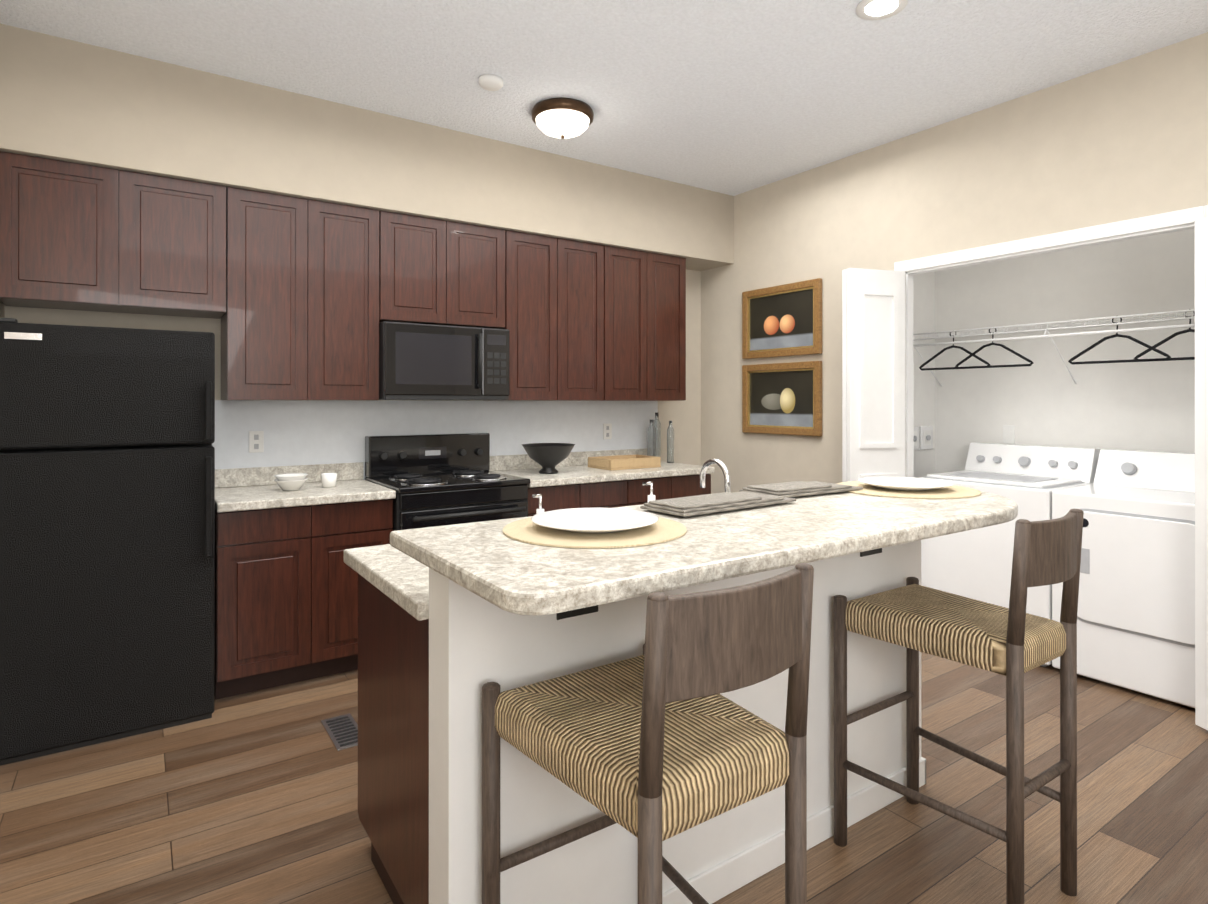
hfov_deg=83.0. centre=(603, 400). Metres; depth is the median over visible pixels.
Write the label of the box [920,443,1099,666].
washer
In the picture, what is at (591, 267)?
upper cabinet
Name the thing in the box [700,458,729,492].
faucet
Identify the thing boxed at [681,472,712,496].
base cabinet
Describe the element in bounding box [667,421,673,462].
bottle
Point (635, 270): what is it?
upper cabinet
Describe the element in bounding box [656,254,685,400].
upper cabinet
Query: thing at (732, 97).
ceiling
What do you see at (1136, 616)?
dryer
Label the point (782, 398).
picture frame
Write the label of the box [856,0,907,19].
recessed light
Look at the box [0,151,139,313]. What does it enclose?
upper cabinet
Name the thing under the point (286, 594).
base cabinet
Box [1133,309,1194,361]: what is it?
hanger
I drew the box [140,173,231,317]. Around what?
upper cabinet
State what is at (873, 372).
bifold door
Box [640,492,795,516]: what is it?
napkin
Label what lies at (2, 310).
wall
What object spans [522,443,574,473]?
bowl
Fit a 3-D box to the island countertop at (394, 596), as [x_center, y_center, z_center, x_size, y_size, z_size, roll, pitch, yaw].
[0.135,0.477,2.320,1.800,0.042,0.679,0,0,-34]
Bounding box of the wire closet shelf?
[913,309,1194,386]
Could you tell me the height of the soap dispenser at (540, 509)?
0.196 m
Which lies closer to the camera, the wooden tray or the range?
the range
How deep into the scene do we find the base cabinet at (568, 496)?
4.08 m
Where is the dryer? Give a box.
[1052,449,1194,707]
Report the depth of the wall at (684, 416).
5.30 m
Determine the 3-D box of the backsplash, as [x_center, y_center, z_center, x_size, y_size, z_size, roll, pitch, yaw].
[-0.176,0.411,4.832,1.444,0.097,0.018,0,0,-34]
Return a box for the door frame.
[894,205,1207,476]
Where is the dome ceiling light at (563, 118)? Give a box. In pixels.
[531,98,593,138]
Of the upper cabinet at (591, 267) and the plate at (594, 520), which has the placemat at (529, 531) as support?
the plate at (594, 520)
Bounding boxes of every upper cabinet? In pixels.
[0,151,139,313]
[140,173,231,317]
[208,187,323,399]
[324,202,395,399]
[396,213,459,325]
[460,223,507,328]
[498,231,567,400]
[568,240,615,400]
[616,247,655,400]
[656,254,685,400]
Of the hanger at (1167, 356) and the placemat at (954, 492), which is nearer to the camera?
the placemat at (954, 492)
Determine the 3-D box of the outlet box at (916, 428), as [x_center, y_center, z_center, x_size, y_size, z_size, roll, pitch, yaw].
[2.057,0.251,4.540,0.145,0.160,0.029,0,0,-34]
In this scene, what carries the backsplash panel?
attached to the wall at (684, 416)
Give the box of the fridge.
[0,318,214,765]
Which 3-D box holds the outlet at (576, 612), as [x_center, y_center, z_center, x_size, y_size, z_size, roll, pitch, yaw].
[-0.062,0.477,1.623,0.116,0.070,0.006,0,0,-34]
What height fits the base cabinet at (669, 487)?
0.868 m
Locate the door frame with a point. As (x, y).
(1128, 229)
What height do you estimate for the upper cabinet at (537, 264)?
1.040 m
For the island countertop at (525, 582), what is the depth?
1.42 m
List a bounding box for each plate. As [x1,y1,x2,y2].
[531,508,658,532]
[858,477,953,490]
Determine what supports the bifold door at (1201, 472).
in the wall at (1124, 140)
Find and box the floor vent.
[321,713,357,750]
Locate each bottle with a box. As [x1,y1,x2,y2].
[647,420,655,455]
[654,413,660,456]
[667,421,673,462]
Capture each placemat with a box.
[503,517,686,548]
[836,481,980,498]
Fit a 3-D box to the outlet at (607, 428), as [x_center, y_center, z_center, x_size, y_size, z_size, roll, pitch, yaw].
[0.026,0.225,4.978,0.072,0.115,0.008,0,0,-34]
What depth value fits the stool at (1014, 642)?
1.89 m
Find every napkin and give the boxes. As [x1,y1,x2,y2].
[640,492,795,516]
[739,481,862,496]
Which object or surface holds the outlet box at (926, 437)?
attached to the wall at (924, 284)
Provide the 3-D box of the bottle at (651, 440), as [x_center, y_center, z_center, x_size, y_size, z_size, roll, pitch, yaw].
[0.347,0.299,4.968,0.068,0.320,0.068,0,0,-34]
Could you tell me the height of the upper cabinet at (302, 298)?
1.040 m
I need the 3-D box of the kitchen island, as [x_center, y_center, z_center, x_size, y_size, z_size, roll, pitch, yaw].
[0.189,0.852,2.258,1.794,1.032,0.786,0,0,-34]
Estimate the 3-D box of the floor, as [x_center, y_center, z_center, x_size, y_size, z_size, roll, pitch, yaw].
[1.042,1.397,2.051,5.250,0.060,6.200,0,0,-34]
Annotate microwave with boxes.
[379,321,508,399]
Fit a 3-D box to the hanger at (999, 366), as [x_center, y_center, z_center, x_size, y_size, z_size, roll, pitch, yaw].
[2.331,-0.320,4.098,0.016,0.246,0.454,0,0,-34]
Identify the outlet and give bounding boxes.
[249,431,263,452]
[556,605,597,619]
[603,423,611,438]
[860,548,881,556]
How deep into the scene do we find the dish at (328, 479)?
3.59 m
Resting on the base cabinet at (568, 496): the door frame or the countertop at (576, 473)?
the countertop at (576, 473)
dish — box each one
[274,473,307,490]
[321,473,336,487]
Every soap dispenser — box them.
[532,494,543,513]
[642,482,654,502]
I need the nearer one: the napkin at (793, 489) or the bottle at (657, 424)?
the napkin at (793, 489)
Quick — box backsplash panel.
[212,400,657,479]
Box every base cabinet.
[214,462,395,699]
[528,484,592,516]
[593,480,636,507]
[637,476,680,504]
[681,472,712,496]
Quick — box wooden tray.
[588,454,660,470]
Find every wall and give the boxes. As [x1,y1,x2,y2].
[0,23,733,270]
[0,302,4,317]
[5,269,700,464]
[701,32,1207,493]
[913,271,936,477]
[937,229,1194,472]
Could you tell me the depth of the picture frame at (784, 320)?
4.77 m
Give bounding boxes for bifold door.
[842,268,904,481]
[1195,217,1207,729]
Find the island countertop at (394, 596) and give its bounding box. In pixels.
[344,551,415,622]
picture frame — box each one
[742,278,821,358]
[742,361,821,435]
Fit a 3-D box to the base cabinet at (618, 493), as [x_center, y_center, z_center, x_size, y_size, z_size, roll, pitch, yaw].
[-0.164,0.938,4.495,0.473,0.868,0.595,0,0,-34]
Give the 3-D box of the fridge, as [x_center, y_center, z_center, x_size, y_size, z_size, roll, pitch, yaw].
[-2.167,0.529,3.018,0.728,1.680,0.723,0,0,-34]
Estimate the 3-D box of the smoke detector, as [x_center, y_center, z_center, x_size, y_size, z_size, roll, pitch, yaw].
[-0.549,-1.542,3.320,0.120,0.034,0.120,0,0,-34]
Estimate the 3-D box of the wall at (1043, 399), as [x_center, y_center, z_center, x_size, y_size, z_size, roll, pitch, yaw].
[2.890,-0.094,3.916,0.100,2.930,2.200,0,0,-34]
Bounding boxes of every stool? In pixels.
[482,563,813,903]
[834,509,1083,903]
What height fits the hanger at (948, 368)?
0.246 m
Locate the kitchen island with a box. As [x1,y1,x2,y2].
[344,543,925,903]
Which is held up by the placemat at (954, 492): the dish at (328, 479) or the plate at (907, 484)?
the plate at (907, 484)
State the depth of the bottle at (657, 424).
5.05 m
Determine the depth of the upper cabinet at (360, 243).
3.67 m
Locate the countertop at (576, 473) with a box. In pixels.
[498,461,714,487]
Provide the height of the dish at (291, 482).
0.077 m
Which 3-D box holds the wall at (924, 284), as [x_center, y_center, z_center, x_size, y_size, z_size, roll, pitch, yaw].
[1.944,-0.093,4.542,0.720,2.930,0.100,0,0,-34]
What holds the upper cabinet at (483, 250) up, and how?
attached to the wall at (684, 416)
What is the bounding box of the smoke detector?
[479,74,502,90]
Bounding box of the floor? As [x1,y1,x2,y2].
[0,652,1207,903]
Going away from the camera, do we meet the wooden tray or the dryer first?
the dryer
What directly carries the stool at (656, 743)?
on the floor
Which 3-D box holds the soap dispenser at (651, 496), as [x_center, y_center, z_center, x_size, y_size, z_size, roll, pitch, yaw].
[0.143,0.351,2.087,0.068,0.206,0.074,0,0,-34]
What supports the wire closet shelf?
attached to the wall at (1043, 399)
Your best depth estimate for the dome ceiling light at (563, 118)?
3.58 m
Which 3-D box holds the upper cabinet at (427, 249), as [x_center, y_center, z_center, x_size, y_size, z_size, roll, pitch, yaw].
[-1.137,-0.742,3.996,0.435,0.597,0.332,0,0,-34]
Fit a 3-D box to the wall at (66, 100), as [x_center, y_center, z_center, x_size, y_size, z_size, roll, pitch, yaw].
[-0.872,-1.301,4.159,4.250,0.515,0.370,0,0,-34]
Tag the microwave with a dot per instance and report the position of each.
(417, 361)
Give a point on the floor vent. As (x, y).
(342, 731)
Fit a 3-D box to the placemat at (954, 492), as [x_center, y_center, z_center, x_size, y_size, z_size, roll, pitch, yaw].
[1.003,0.295,2.280,0.450,0.004,0.450,0,0,-34]
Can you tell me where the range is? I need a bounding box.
[365,433,529,530]
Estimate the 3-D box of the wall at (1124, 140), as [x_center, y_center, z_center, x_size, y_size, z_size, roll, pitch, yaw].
[2.493,-0.096,3.042,0.060,2.930,6.000,0,0,-34]
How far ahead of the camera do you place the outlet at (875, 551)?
2.27 m
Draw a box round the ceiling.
[0,0,1207,195]
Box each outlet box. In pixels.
[914,426,923,449]
[924,426,932,449]
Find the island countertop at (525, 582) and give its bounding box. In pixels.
[388,491,1017,622]
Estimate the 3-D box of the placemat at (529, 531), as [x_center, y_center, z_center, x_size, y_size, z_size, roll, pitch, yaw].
[-0.021,0.293,1.572,0.420,0.004,0.420,0,0,-34]
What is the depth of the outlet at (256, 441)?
3.68 m
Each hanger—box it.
[919,332,989,370]
[955,328,1032,368]
[1068,318,1170,364]
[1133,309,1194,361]

